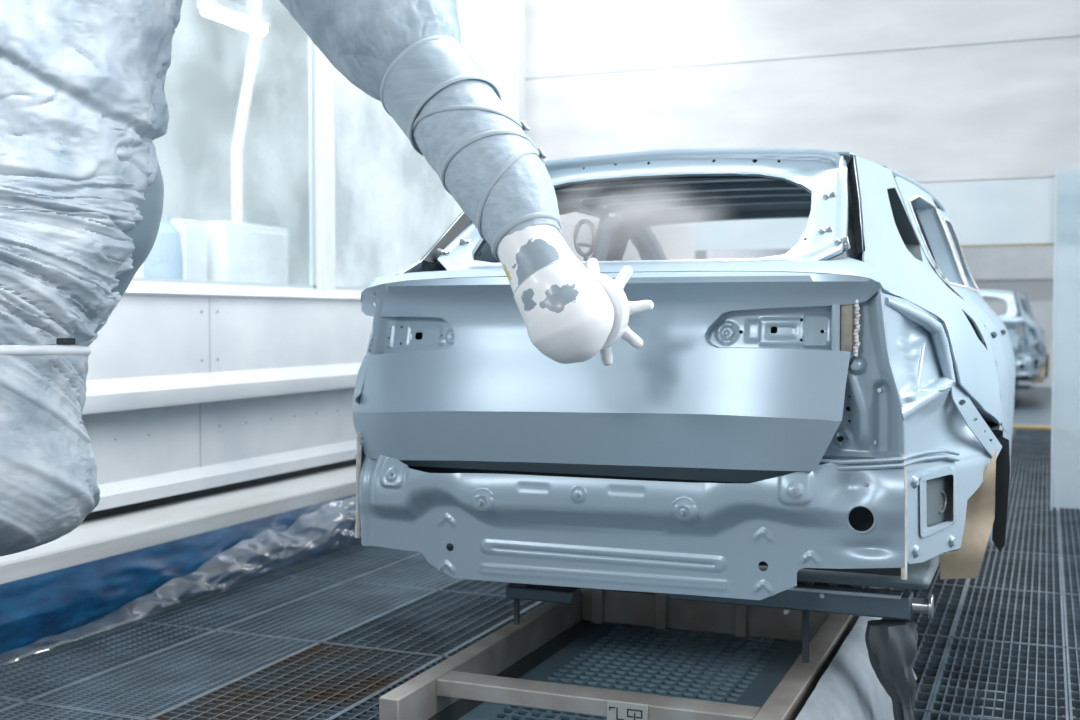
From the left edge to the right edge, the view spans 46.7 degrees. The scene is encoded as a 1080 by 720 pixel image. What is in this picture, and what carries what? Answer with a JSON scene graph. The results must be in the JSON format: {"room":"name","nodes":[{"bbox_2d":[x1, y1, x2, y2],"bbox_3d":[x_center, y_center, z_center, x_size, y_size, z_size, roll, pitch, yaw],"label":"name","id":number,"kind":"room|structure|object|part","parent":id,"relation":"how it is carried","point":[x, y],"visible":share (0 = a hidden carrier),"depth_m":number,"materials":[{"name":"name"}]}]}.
{"room":"car paint shop","nodes":[
{"label":"car paint shop","id":0,"kind":"room"},
{"bbox_2d":[82,290,372,511],"bbox_3d":[-2.018,0.179,5.059,0.245,0.942,8.220,1,2,22],"label":"wall","id":1,"kind":"structure","parent":0,"point":[281,357],"depth_m":6.04,"materials":[{"name":"paint"}]},
{"bbox_2d":[0,464,355,583],"bbox_3d":[-1.942,0.910,5.150,0.235,0.435,8.400,1,2,22],"label":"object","id":2,"kind":"structure","parent":1,"relation":"attached to","point":[100,538],"depth_m":5.63,"materials":[{"name":"paint"}]},
{"bbox_2d":[0,494,360,660],"bbox_3d":[-1.438,0.918,5.918,0.084,0.260,6.000,1,2,22],"label":"sheet","id":3,"kind":"object","parent":1,"relation":"attached to","point":[41,610],"visible":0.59,"depth_m":5.39,"materials":[{"name":"blue plastic"}]},
{"bbox_2d":[83,459,355,521],"bbox_3d":[-2.079,0.674,5.090,0.100,0.090,8.200,1,2,22],"label":"trim","id":4,"kind":"structure","parent":1,"relation":"attached to","point":[94,515],"depth_m":6.10,"materials":[{"name":"black rubber"}]},
{"bbox_2d":[127,36,324,295],"bbox_3d":[-1.762,-1.474,5.574,0.070,2.328,2.870,1,2,22],"label":"window","id":5,"kind":"structure","parent":1,"relation":"in","point":[316,57],"depth_m":6.86,"materials":[{"name":"white metal"}]},
{"bbox_2d":[114,298,337,466],"bbox_3d":[-1.378,0.093,6.534,0.069,0.815,4.574,1,2,22],"label":"trim","id":6,"kind":"structure","parent":1,"relation":"attached to","point":[201,311],"depth_m":5.97,"materials":[{"name":"grey metal"}]},
{"bbox_2d":[0,0,653,556],"bbox_3d":[-1.053,-0.879,3.579,2.776,2.886,1.095,0,2,7],"label":"robot","id":7,"kind":"object","parent":1,"relation":"attached to","point":[83,103],"visible":1,"depth_m":3.31,"materials":[{"name":"fabric"}]},
{"bbox_2d":[324,0,476,296],"bbox_3d":[-0.834,-1.551,7.857,0.070,2.328,1.940,1,2,22],"label":"window","id":8,"kind":"structure","parent":1,"relation":"in","point":[388,206],"depth_m":7.53,"materials":[{"name":"white"}]},
{"bbox_2d":[456,0,524,218],"bbox_3d":[-0.353,-1.176,8.948,0.370,4.350,0.400,1,2,22],"label":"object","id":9,"kind":"structure","parent":1,"relation":"attached to","point":[500,23],"depth_m":8.89,"materials":[{"name":"white"}]},
{"bbox_2d":[152,0,393,287],"bbox_3d":[-4.931,-1.541,10.116,0.100,4.900,15.500,1,2,22],"label":"window","id":10,"kind":"structure","parent":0,"point":[205,74],"depth_m":14.32,"materials":[{"name":"glass"}]},
{"bbox_2d":[0,543,545,719],"bbox_3d":[-0.823,1.104,4.810,1.978,0.031,3.994,1,2,22],"label":"floor","id":11,"kind":"structure","parent":0,"point":[321,681],"depth_m":4.75,"materials":[{"name":"grey metal"}]},
{"bbox_2d":[262,0,293,18],"bbox_3d":[-2.846,-3.911,9.189,4.400,0.100,15.500,1,2,22],"label":"ceiling","id":12,"kind":"structure","parent":0,"point":[275,5],"depth_m":14.25,"materials":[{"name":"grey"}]},
{"bbox_2d":[197,0,270,35],"bbox_3d":[-2.878,-3.549,11.783,0.200,0.797,0.880,1,2,22],"label":"lamp","id":13,"kind":"object","parent":12,"relation":"hanging from","point":[229,12],"visible":0.85,"depth_m":11.62,"materials":[{"name":"white"}]},
{"bbox_2d":[394,121,708,260],"bbox_3d":[0.050,-1.752,16.400,4.400,4.900,0.100,1,2,22],"label":"wall","id":14,"kind":"structure","parent":0,"point":[412,170],"depth_m":17.02,"materials":[{"name":"white"}]},
{"bbox_2d":[455,201,790,258],"bbox_3d":[2.272,-1.471,16.965,0.100,4.300,15.400,1,2,22],"label":"wall","id":15,"kind":"structure","parent":0,"point":[759,253],"depth_m":18.81,"materials":[{"name":"paint"}]},
{"bbox_2d":[428,588,905,719],"bbox_3d":[0.899,1.062,5.189,1.015,0.269,7.000,1,2,22],"label":"floor","id":16,"kind":"structure","parent":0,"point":[461,707],"depth_m":4.12,"materials":[{"name":"grey metal"}]},
{"bbox_2d":[458,581,850,719],"bbox_3d":[0.860,0.988,5.203,0.850,0.016,7.016,1,2,22],"label":"floor grate","id":17,"kind":"object","parent":16,"relation":"on","point":[717,653],"visible":0.19,"depth_m":4.15,"materials":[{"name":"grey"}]},
{"bbox_2d":[379,581,933,719],"bbox_3d":[0.889,0.753,4.859,1.416,0.369,6.200,1,2,22],"label":"conveyor skid","id":18,"kind":"object","parent":16,"relation":"on","point":[820,616],"visible":0.53,"depth_m":3.58,"materials":[{"name":"metal"}]},
{"bbox_3d":[0.554,0.859,5.615,0.059,0.105,5.058,1,2,22],"label":"rail","id":19,"kind":"part","parent":18,"relation":"part of","materials":[{"name":"metal"}]},
{"bbox_3d":[-0.076,0.816,4.067,0.015,0.095,0.015,1,2,22],"label":"arm post","id":20,"kind":"part","parent":18,"relation":"part of","materials":[{"name":"grey metal"}]},
{"bbox_3d":[0.009,0.750,4.028,0.230,0.040,0.080,1,2,22],"label":"support arm","id":21,"kind":"part","parent":18,"relation":"part of","materials":[{"name":"grey metal"}]},
{"bbox_3d":[0.227,0.920,3.251,0.112,0.062,0.008,1,2,22],"label":"marking plate","id":22,"kind":"part","parent":18,"relation":"part of","materials":[{"name":"silver metal"}]},
{"bbox_2d":[353,148,1014,599],"bbox_3d":[0.882,-0.054,5.506,2.335,1.339,4.532,1,2,22],"label":"car","id":23,"kind":"object","parent":18,"relation":"on","point":[777,422],"visible":0.98,"depth_m":3.48,"materials":[{"name":"blue paint"}]},
{"bbox_3d":[-0.167,-0.092,4.751,0.420,1.126,2.048,1,2,22],"label":"quarter panel","id":24,"kind":"part","parent":23,"relation":"part of","materials":[{"name":"blue paint"}]},
{"bbox_3d":[0.027,-0.051,5.290,0.367,1.246,1.080,1,2,22],"label":"door","id":25,"kind":"part","parent":23,"relation":"part of","materials":[{"name":"blue paint"}]},
{"bbox_3d":[0.187,0.447,3.494,1.606,0.410,0.135,1,2,22],"label":"panel","id":26,"kind":"part","parent":23,"relation":"part of","materials":[{"name":"blue paint"}]},
{"bbox_3d":[0.400,-0.063,6.277,0.306,1.205,1.230,1,2,22],"label":"door","id":27,"kind":"part","parent":23,"relation":"part of","materials":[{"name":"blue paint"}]},
{"bbox_3d":[0.766,-0.642,4.902,1.362,0.069,1.925,1,2,22],"label":"headliner panel","id":28,"kind":"part","parent":23,"relation":"part of","materials":[{"name":"grey metal"}]},
{"bbox_3d":[1.642,-0.484,5.207,0.075,0.423,2.333,1,2,27],"label":"roof rail","id":29,"kind":"part","parent":23,"relation":"part of","materials":[{"name":"blue"}]},
{"bbox_3d":[1.315,-0.072,4.149,0.420,1.126,2.048,1,2,22],"label":"quarter panel","id":30,"kind":"part","parent":23,"relation":"part of","materials":[{"name":"blue paint"}]},
{"bbox_3d":[1.076,0.381,3.381,0.018,0.175,0.268,2,3,40],"label":"vent frame","id":31,"kind":"part","parent":23,"relation":"part of","materials":[{"name":"blue paint"}]},
{"bbox_3d":[1.552,-0.030,4.671,0.367,1.246,1.080,1,2,22],"label":"door","id":32,"kind":"part","parent":23,"relation":"part of","materials":[{"name":"blue paint"}]},
{"bbox_3d":[1.972,-0.042,5.639,0.306,1.205,1.230,1,2,22],"label":"door","id":33,"kind":"part","parent":23,"relation":"part of","materials":[{"name":"blue paint"}]},
{"bbox_3d":[1.873,0.547,5.305,0.180,0.150,1.980,1,2,22],"label":"sill","id":34,"kind":"part","parent":23,"relation":"part of","materials":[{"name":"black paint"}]},
{"bbox_3d":[0.717,0.683,3.630,0.700,0.066,0.080,1,2,22],"label":"support arm","id":35,"kind":"part","parent":18,"relation":"part of","materials":[{"name":"grey metal"}]},
{"bbox_3d":[0.768,0.794,3.613,0.018,0.170,0.018,2,3,45],"label":"arm post","id":36,"kind":"part","parent":18,"relation":"part of","materials":[{"name":"grey metal"}]},
{"bbox_3d":[1.238,0.889,4.721,0.101,0.105,6.200,1,2,22],"label":"rail","id":37,"kind":"part","parent":18,"relation":"part of","materials":[{"name":"metal"}]},
{"bbox_2d":[796,616,916,719],"bbox_3d":[0.777,1.007,3.212,0.175,0.267,2.450,1,2,22],"label":"drape","id":38,"kind":"object","parent":18,"relation":"hanging from","point":[849,688],"visible":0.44,"depth_m":3.56,"materials":[{"name":"white fabric"}]},
{"bbox_2d":[865,618,917,719],"bbox_3d":[0.988,0.900,3.523,0.146,0.340,0.143,1,2,22],"label":"cloth bundle","id":39,"kind":"object","parent":18,"relation":"hanging from","point":[891,644],"visible":1,"depth_m":3.48,"materials":[{"name":"grey fabric"}]},
{"bbox_2d":[525,0,1079,260],"bbox_3d":[2.645,-1.182,8.385,6.351,4.301,0.047,1,2,22],"label":"wall","id":40,"kind":"structure","parent":0,"point":[1011,110],"depth_m":8.63,"materials":[{"name":"white paint"}]},
{"bbox_2d":[525,36,1079,79],"bbox_3d":[2.654,-2.087,8.375,6.350,0.020,0.042,1,2,22],"label":"trim","id":41,"kind":"structure","parent":40,"relation":"attached to","point":[1071,36],"depth_m":8.65,"materials":[{"name":"grey metal"}]},
{"bbox_2d":[961,243,1053,246],"bbox_3d":[3.000,-0.758,8.264,0.770,0.016,0.050,1,2,22],"label":"trim","id":42,"kind":"structure","parent":40,"relation":"attached to","point":[1034,244],"depth_m":8.21,"materials":[{"name":"beige metal"}]},
{"bbox_2d":[1050,170,1056,510],"bbox_3d":[3.326,-0.122,8.094,0.014,2.200,0.030,1,2,22],"label":"trim","id":43,"kind":"structure","parent":40,"relation":"attached to","point":[1055,198],"depth_m":8.08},
{"bbox_2d":[830,177,1054,386],"bbox_3d":[8.653,-1.664,22.708,7.600,4.300,0.150,1,2,22],"label":"wall","id":44,"kind":"structure","parent":0,"point":[1009,262],"depth_m":22.63,"materials":[{"name":"paint"}]},
{"bbox_2d":[974,279,1052,301],"bbox_3d":[8.666,-1.265,22.754,7.600,0.400,0.080,1,2,22],"label":"trim","id":45,"kind":"structure","parent":44,"relation":"attached to","point":[1035,289],"depth_m":22.66,"materials":[{"name":"grey metal"}]},
{"bbox_2d":[978,682,1004,717],"bbox_3d":[2.851,1.319,6.888,0.580,0.200,14.800,1,2,22],"label":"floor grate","id":46,"kind":"structure","parent":0,"point":[984,682],"depth_m":4.76,"materials":[{"name":"grey metal"}]},
{"bbox_2d":[906,428,1079,719],"bbox_3d":[3.347,0.979,8.511,1.178,0.031,11.994,1,2,22],"label":"floor","id":47,"kind":"structure","parent":0,"point":[965,648],"depth_m":5.22,"materials":[{"name":"metal"}]},
{"bbox_2d":[915,516,1079,717],"bbox_3d":[1.898,1.095,7.484,5.000,0.129,15.400,1,2,22],"label":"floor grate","id":48,"kind":"structure","parent":47,"relation":"on","point":[1058,516],"depth_m":4.78,"materials":[{"name":"metal"}]},
{"bbox_2d":[915,675,1079,719],"bbox_3d":[2.249,1.730,7.308,6.200,0.050,15.700,1,2,22],"label":"floor","id":49,"kind":"structure","parent":0,"point":[917,675],"depth_m":6.33,"materials":[{"name":"grey metal"}]},
{"bbox_2d":[1013,387,1051,425],"bbox_3d":[6.994,0.773,18.701,7.600,0.298,9.170,1,2,22],"label":"floor","id":50,"kind":"structure","parent":0,"point":[1032,407],"depth_m":17.49,"materials":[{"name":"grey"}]},
{"bbox_2d":[1014,382,1033,400],"bbox_3d":[6.606,0.440,18.616,1.416,0.369,6.200,1,2,22],"label":"conveyor skid","id":51,"kind":"object","parent":50,"relation":"on","point":[1018,386],"visible":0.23,"depth_m":17.26,"materials":[{"name":"grey metal"}]},
{"bbox_2d":[979,290,1048,382],"bbox_3d":[6.599,-0.377,19.263,2.335,1.339,4.532,1,2,22],"label":"car","id":52,"kind":"object","parent":51,"relation":"on","point":[1027,337],"visible":0.36,"depth_m":17.18,"materials":[{"name":"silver metal"}]},
{"bbox_3d":[5.904,0.124,17.251,1.606,0.410,0.135,1,2,22],"label":"panel","id":53,"kind":"part","parent":52,"relation":"part of","materials":[{"name":"blue paint"}]},
{"bbox_3d":[7.032,-0.395,17.906,0.420,1.126,2.048,1,2,22],"label":"quarter panel","id":54,"kind":"part","parent":52,"relation":"part of","materials":[{"name":"blue paint"}]},
{"bbox_3d":[7.268,-0.352,18.428,0.367,1.246,1.080,1,2,22],"label":"door","id":55,"kind":"part","parent":52,"relation":"part of","materials":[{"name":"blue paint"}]},
{"bbox_3d":[6.434,0.371,17.387,0.700,0.066,0.080,1,2,22],"label":"support arm","id":56,"kind":"part","parent":51,"relation":"part of","materials":[{"name":"grey metal"}]},
{"bbox_2d":[1013,425,1050,428],"bbox_3d":[5.567,0.912,14.259,4.900,0.318,0.120,1,2,22],"label":"trim","id":57,"kind":"structure","parent":50,"relation":"attached to","point":[1014,426],"depth_m":14.20,"materials":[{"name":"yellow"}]},
{"bbox_2d":[1053,169,1079,508],"bbox_3d":[4.446,-0.117,7.638,2.425,2.181,0.029,1,2,22],"label":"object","id":58,"kind":"structure","parent":0,"point":[1066,444],"depth_m":8.05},
{"bbox_3d":[-3.693,1.031,7.269,4.400,0.050,11.000,1,2,22],"label":"floor","id":59,"kind":"structure","parent":0,"visible":0},
{"bbox_2d":[143,217,182,279],"bbox_3d":[-2.363,0.046,7.855,0.251,1.880,0.251,1,2,22],"label":"drum","id":60,"kind":"object","parent":59,"relation":"on","point":[164,261],"visible":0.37,"depth_m":7.74,"materials":[{"name":"blue"}]},
{"bbox_2d":[133,219,207,280],"bbox_3d":[-2.731,-0.037,9.188,0.512,1.956,0.305,1,2,22],"label":"container","id":61,"kind":"object","parent":59,"relation":"on","point":[193,233],"visible":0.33,"depth_m":9.05,"materials":[{"name":"white plastic"}]},
{"bbox_3d":[-2.500,-0.034,9.094,0.012,1.856,0.245,1,2,22],"label":"door","id":62,"kind":"part","parent":61,"relation":"part of","materials":[{"name":"white plastic"}]},
{"bbox_2d":[231,0,261,222],"bbox_3d":[-2.503,-1.508,10.649,0.160,4.800,0.414,1,2,22],"label":"slanted pole","id":63,"kind":"object","parent":59,"relation":"on","point":[237,212],"visible":0.48,"depth_m":10.56,"materials":[{"name":"white metal"}]},
{"bbox_2d":[207,221,288,283],"bbox_3d":[-2.491,-0.061,9.780,0.712,1.965,0.849,1,2,22],"label":"plastic container","id":64,"kind":"object","parent":59,"relation":"on","point":[236,252],"visible":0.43,"depth_m":9.48,"materials":[{"name":"white plastic"}]},
{"bbox_3d":[-2.167,-0.057,9.648,0.012,1.865,0.789,1,2,22],"label":"door","id":65,"kind":"part","parent":64,"relation":"part of","materials":[{"name":"white plastic"}]}
]}

